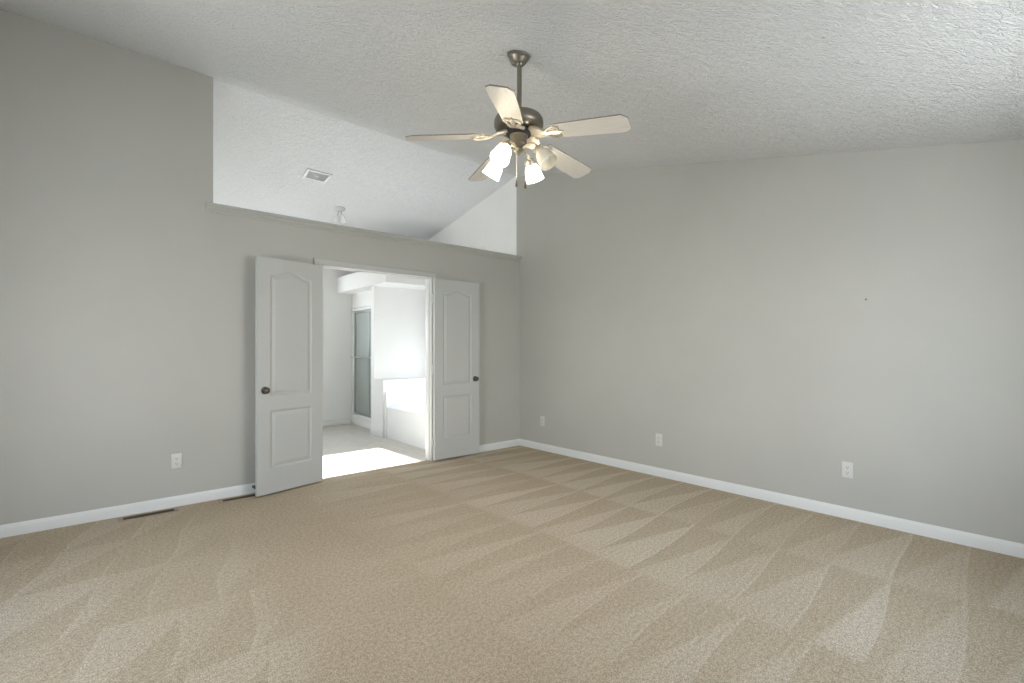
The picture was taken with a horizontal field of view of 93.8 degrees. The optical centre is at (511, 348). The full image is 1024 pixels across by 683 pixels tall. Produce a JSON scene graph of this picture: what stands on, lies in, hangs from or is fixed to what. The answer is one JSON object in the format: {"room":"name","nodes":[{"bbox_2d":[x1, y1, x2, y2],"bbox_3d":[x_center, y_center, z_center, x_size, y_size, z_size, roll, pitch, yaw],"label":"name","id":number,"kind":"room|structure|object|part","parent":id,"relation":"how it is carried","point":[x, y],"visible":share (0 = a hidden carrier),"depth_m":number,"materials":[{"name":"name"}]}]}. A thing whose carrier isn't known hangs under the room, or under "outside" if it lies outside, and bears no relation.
{"room":"empty bedroom","nodes":[
{"label":"empty bedroom","id":0,"kind":"room"},
{"bbox_2d":[0,9,519,524],"bbox_3d":[-1.932,-0.505,4.532,5.300,3.510,0.120,0,0,-41],"label":"wall","id":1,"kind":"structure","parent":0,"point":[127,305],"depth_m":3.60,"materials":[{"name":"beige paint"}]},
{"bbox_2d":[171,453,181,468],"bbox_3d":[-2.663,0.890,3.804,0.072,0.120,0.009,0,0,-41],"label":"wall outlet","id":2,"kind":"object","parent":1,"relation":"attached to","point":[176,459],"visible":1,"depth_m":3.80,"materials":[{"name":"white plastic"}]},
{"bbox_2d":[0,439,519,537],"bbox_3d":[-1.888,1.208,4.482,5.300,0.083,0.013,0,0,-41],"label":"baseboard","id":3,"kind":"structure","parent":1,"relation":"attached to","point":[13,529],"depth_m":3.61,"materials":[{"name":"white paint"}]},
{"bbox_2d":[255,256,322,496],"bbox_3d":[-1.958,0.227,4.264,0.139,2.018,0.619,0,0,38],"label":"door","id":4,"kind":"structure","parent":1,"relation":"in","point":[288,294],"depth_m":4.22,"materials":[{"name":"white paint"}]},
{"bbox_3d":[-2.073,0.351,4.044,0.052,0.065,0.065,0,0,35],"label":"knob","id":5,"kind":"part","parent":4,"relation":"part of","materials":[{"name":"brown metal"}]},
{"bbox_2d":[205,202,521,261],"bbox_3d":[-1.241,-1.168,5.121,3.485,0.064,0.187,0,0,-41],"label":"trim","id":6,"kind":"structure","parent":1,"relation":"attached to","point":[212,207],"depth_m":4.68,"materials":[{"name":"beige paint"}]},
{"bbox_2d":[314,258,436,460],"bbox_3d":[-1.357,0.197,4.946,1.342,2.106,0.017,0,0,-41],"label":"trim","id":7,"kind":"structure","parent":1,"relation":"attached to","point":[317,261],"depth_m":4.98,"materials":[{"name":"white paint"}]},
{"bbox_2d":[432,279,478,459],"bbox_3d":[-0.631,0.227,5.506,0.619,2.018,0.139,0,0,-42],"label":"door","id":8,"kind":"structure","parent":1,"relation":"in","point":[455,366],"depth_m":5.50,"materials":[{"name":"white paint"}]},
{"bbox_2d":[323,268,355,420],"bbox_3d":[-3.518,-0.167,7.398,3.900,2.835,0.120,0,0,-41],"label":"wall","id":9,"kind":"structure","parent":0,"point":[337,347],"depth_m":7.88,"materials":[{"name":"paint"}]},
{"bbox_2d":[323,289,323,344],"bbox_3d":[-3.764,-0.518,7.163,1.834,0.897,0.150,0,0,-41],"label":"window","id":10,"kind":"structure","parent":9,"relation":"in","point":[323,289],"depth_m":7.72,"materials":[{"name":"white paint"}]},
{"bbox_2d":[323,419,351,426],"bbox_3d":[-2.800,1.208,5.899,3.000,0.083,3.080,0,0,-41],"label":"baseboard","id":11,"kind":"structure","parent":9,"relation":"attached to","point":[342,421],"depth_m":7.87,"materials":[{"name":"white paint"}]},
{"bbox_2d":[352,290,370,308],"bbox_3d":[-2.274,-0.800,7.649,0.100,0.240,1.145,0,0,-41],"label":"lintel","id":12,"kind":"object","parent":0,"point":[362,299],"visible":0.43,"depth_m":7.76,"materials":[{"name":"paint"}]},
{"bbox_2d":[213,79,515,239],"bbox_3d":[-3.034,-1.974,5.787,5.700,0.821,3.340,0,0,-41],"label":"ceiling","id":13,"kind":"structure","parent":0,"point":[264,146],"depth_m":5.64,"materials":[{"name":"white paint"}]},
{"bbox_2d":[302,169,332,182],"bbox_3d":[-2.292,-2.034,5.639,0.290,0.053,0.206,0,0,-41],"label":"ceiling vent","id":14,"kind":"object","parent":13,"relation":"in","point":[310,174],"visible":1,"depth_m":5.63,"materials":[{"name":"white paint"}]},
{"bbox_2d":[332,206,346,222],"bbox_3d":[-2.337,-1.818,6.493,0.166,0.218,0.157,0,0,-41],"label":"ceiling light","id":15,"kind":"object","parent":13,"relation":"attached to","point":[338,209],"visible":1,"depth_m":6.47,"materials":[{"name":"grey paint"}]},
{"bbox_3d":[-2.386,-1.763,6.493,0.091,0.108,0.091,0,0,-41],"label":"lamp shade","id":16,"kind":"part","parent":15,"relation":"part of","materials":[{"name":"white glass"}]},
{"bbox_3d":[-2.337,-1.896,6.494,0.150,0.061,0.149,0,0,-41],"label":"ceiling plate","id":17,"kind":"part","parent":15,"relation":"part of","materials":[{"name":"grey paint"}]},
{"bbox_3d":[-2.287,-1.763,6.493,0.091,0.108,0.091,0,0,-41],"label":"lamp shade","id":18,"kind":"part","parent":15,"relation":"part of","materials":[{"name":"white glass"}]},
{"bbox_2d":[337,272,424,293],"bbox_3d":[-1.871,-1.045,7.607,1.150,0.250,1.740,0,0,-41],"label":"beam","id":19,"kind":"structure","parent":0,"point":[357,282],"depth_m":7.06,"materials":[{"name":"paint"}]},
{"bbox_2d":[371,286,424,378],"bbox_3d":[-1.634,-0.240,7.383,1.090,1.360,0.100,0,0,-41],"label":"window","id":20,"kind":"structure","parent":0,"point":[397,314],"depth_m":7.23,"materials":[{"name":"paint"}]},
{"bbox_2d":[371,377,424,436],"bbox_3d":[-1.540,0.845,7.276,1.090,0.810,0.385,0,0,-41],"label":"wall","id":21,"kind":"structure","parent":0,"point":[401,391],"depth_m":6.96,"materials":[{"name":"paint"}]},
{"bbox_2d":[370,428,382,436],"bbox_3d":[-1.887,1.208,6.979,0.203,0.083,0.398,0,0,-41],"label":"baseboard","id":22,"kind":"structure","parent":21,"relation":"attached to","point":[372,431],"depth_m":6.90,"materials":[{"name":"white paint"}]},
{"bbox_2d":[0,424,1023,682],"bbox_3d":[-1.315,1.290,3.830,5.500,0.080,8.350,0,0,-41],"label":"floor","id":23,"kind":"structure","parent":0,"point":[515,564],"depth_m":2.50,"materials":[{"name":"beige carpet"}]},
{"bbox_2d":[118,507,178,521],"bbox_3d":[-2.732,1.246,3.610,0.360,0.007,0.095,0,0,-41],"label":"floor vent","id":24,"kind":"object","parent":23,"relation":"in","point":[176,509],"visible":1,"depth_m":3.60,"materials":[{"name":"brown metal"}]},
{"bbox_2d":[125,509,173,519],"bbox_3d":[-2.732,1.246,3.610,0.310,0.003,0.075,0,0,-41],"label":"grille","id":25,"kind":"object","parent":24,"relation":"attached to","point":[165,511],"depth_m":3.60,"materials":[{"name":"brown metal"}]},
{"bbox_2d":[218,493,268,502],"bbox_3d":[-2.255,1.246,4.029,0.360,0.007,0.095,0,0,-41],"label":"floor vent","id":26,"kind":"object","parent":23,"relation":"in","point":[248,495],"visible":0.76,"depth_m":4.00,"materials":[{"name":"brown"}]},
{"bbox_2d":[223,494,254,500],"bbox_3d":[-2.255,1.246,4.029,0.310,0.003,0.075,0,0,-41],"label":"grille","id":27,"kind":"object","parent":26,"relation":"attached to","point":[249,495],"depth_m":4.01,"materials":[{"name":"brown metal"}]},
{"bbox_2d":[351,306,370,428],"bbox_3d":[-1.996,0.289,7.897,0.945,1.930,1.136,0,0,-41],"label":"shower stall","id":28,"kind":"object","parent":23,"relation":"on","point":[361,317],"visible":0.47,"depth_m":7.80,"materials":[{"name":"white glass"}]},
{"bbox_3d":[-2.284,0.224,7.631,0.006,1.630,0.969,0,0,-41],"label":"glass pane","id":29,"kind":"part","parent":28,"relation":"part of","materials":[{"name":"grey"}]},
{"bbox_2d":[384,391,424,448],"bbox_3d":[-0.898,0.926,6.552,1.074,0.655,1.542,0,0,-41],"label":"bathtub","id":30,"kind":"object","parent":23,"relation":"on","point":[405,424],"visible":0.41,"depth_m":6.43,"materials":[{"name":"white plastic"}]},
{"bbox_2d":[0,0,1023,175],"bbox_3d":[-0.213,-1.747,2.575,5.700,1.277,5.210,0,0,-41],"label":"ceiling","id":31,"kind":"structure","parent":0,"point":[694,81],"depth_m":2.78,"materials":[{"name":"white paint"}]},
{"bbox_2d":[405,50,630,188],"bbox_3d":[0.061,-1.300,2.766,1.189,0.779,1.224,0,0,-41],"label":"ceiling fan","id":32,"kind":"object","parent":31,"relation":"hanging from","point":[522,127],"visible":1,"depth_m":2.65,"materials":[{"name":"silver metal"}]},
{"bbox_3d":[-0.375,-1.179,2.667,0.430,0.007,0.138,-6,13,-9],"label":"fan blade","id":33,"kind":"part","parent":32,"relation":"part of","materials":[{"name":"beige wood"}]},
{"bbox_3d":[-0.153,-1.179,3.105,0.138,0.006,0.430,-14,0,-28],"label":"fan blade","id":34,"kind":"part","parent":32,"relation":"part of","materials":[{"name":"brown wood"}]},
{"bbox_3d":[-0.116,-1.055,2.823,0.108,0.134,0.127,0,0,-41],"label":"lamp shade","id":35,"kind":"part","parent":32,"relation":"part of","materials":[{"name":"white glass"}]},
{"bbox_3d":[-0.052,-1.055,2.579,0.127,0.134,0.108,0,0,-41],"label":"lamp shade","id":36,"kind":"part","parent":32,"relation":"part of","materials":[{"name":"white glass"}]},
{"bbox_3d":[-0.046,-1.071,2.596,0.061,0.069,0.048,0,0,-41],"label":"bulb","id":37,"kind":"part","parent":32,"relation":"part of","materials":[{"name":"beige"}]},
{"bbox_3d":[-0.027,-1.179,2.320,0.138,0.007,0.430,12,8,7],"label":"fan blade","id":38,"kind":"part","parent":32,"relation":"part of","materials":[{"name":"beige wood"}]},
{"bbox_3d":[-0.020,-1.120,2.654,0.070,0.082,0.131,0,0,14],"label":"light arm","id":39,"kind":"part","parent":32,"relation":"part of","materials":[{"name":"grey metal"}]},
{"bbox_3d":[0.026,-1.036,2.703,0.004,0.169,0.004,0,0,26],"label":"pull chain","id":40,"kind":"part","parent":32,"relation":"part of","materials":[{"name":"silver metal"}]},
{"bbox_3d":[0.076,-1.054,2.723,0.003,0.212,0.003,0,0,-19],"label":"pull chain","id":41,"kind":"part","parent":32,"relation":"part of","materials":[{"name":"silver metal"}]},
{"bbox_3d":[0.096,-1.120,2.812,0.070,0.082,0.131,0,0,14],"label":"light arm","id":42,"kind":"part","parent":32,"relation":"part of","materials":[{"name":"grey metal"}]},
{"bbox_3d":[0.117,-1.120,2.675,0.131,0.082,0.070,0,0,14],"label":"light arm","id":43,"kind":"part","parent":32,"relation":"part of","materials":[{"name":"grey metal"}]},
{"bbox_3d":[0.128,-1.055,2.887,0.127,0.134,0.108,0,0,-41],"label":"lamp shade","id":44,"kind":"part","parent":32,"relation":"part of","materials":[{"name":"white glass"}]},
{"bbox_3d":[0.192,-1.055,2.643,0.108,0.134,0.127,0,0,-41],"label":"lamp shade","id":45,"kind":"part","parent":32,"relation":"part of","materials":[{"name":"white glass"}]},
{"bbox_3d":[0.333,-1.179,3.029,0.138,0.006,0.430,-17,-18,42],"label":"fan blade","id":46,"kind":"part","parent":32,"relation":"part of","materials":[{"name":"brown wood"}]},
{"bbox_3d":[0.411,-1.179,2.543,0.430,0.007,0.138,7,-9,27],"label":"fan blade","id":47,"kind":"part","parent":32,"relation":"part of","materials":[{"name":"beige wood"}]},
{"bbox_2d":[429,139,1023,543],"bbox_3d":[0.729,-0.507,5.625,0.140,3.515,8.350,0,0,-41],"label":"wall","id":48,"kind":"structure","parent":0,"point":[720,310],"depth_m":3.80,"materials":[{"name":"beige paint"}]},
{"bbox_2d":[540,416,544,425],"bbox_3d":[0.375,0.892,5.914,0.009,0.120,0.072,0,0,-41],"label":"wall outlet","id":49,"kind":"object","parent":48,"relation":"attached to","point":[542,419],"visible":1,"depth_m":5.91,"materials":[{"name":"white plastic"}]},
{"bbox_2d":[656,433,661,445],"bbox_3d":[1.441,0.892,4.700,0.009,0.120,0.072,0,0,-41],"label":"wall outlet","id":50,"kind":"object","parent":48,"relation":"attached to","point":[658,436],"visible":1,"depth_m":4.70,"materials":[{"name":"white plastic"}]},
{"bbox_2d":[520,439,1023,558],"bbox_3d":[1.732,1.208,4.368,0.013,0.083,4.937,0,0,-41],"label":"baseboard","id":51,"kind":"structure","parent":48,"relation":"attached to","point":[996,545],"depth_m":3.67,"materials":[{"name":"white paint"}]},
{"bbox_2d":[842,461,852,478],"bbox_3d":[2.471,0.892,3.528,0.009,0.120,0.072,0,0,-41],"label":"wall outlet","id":52,"kind":"object","parent":48,"relation":"attached to","point":[847,467],"visible":1,"depth_m":3.52,"materials":[{"name":"white plastic"}]}
]}

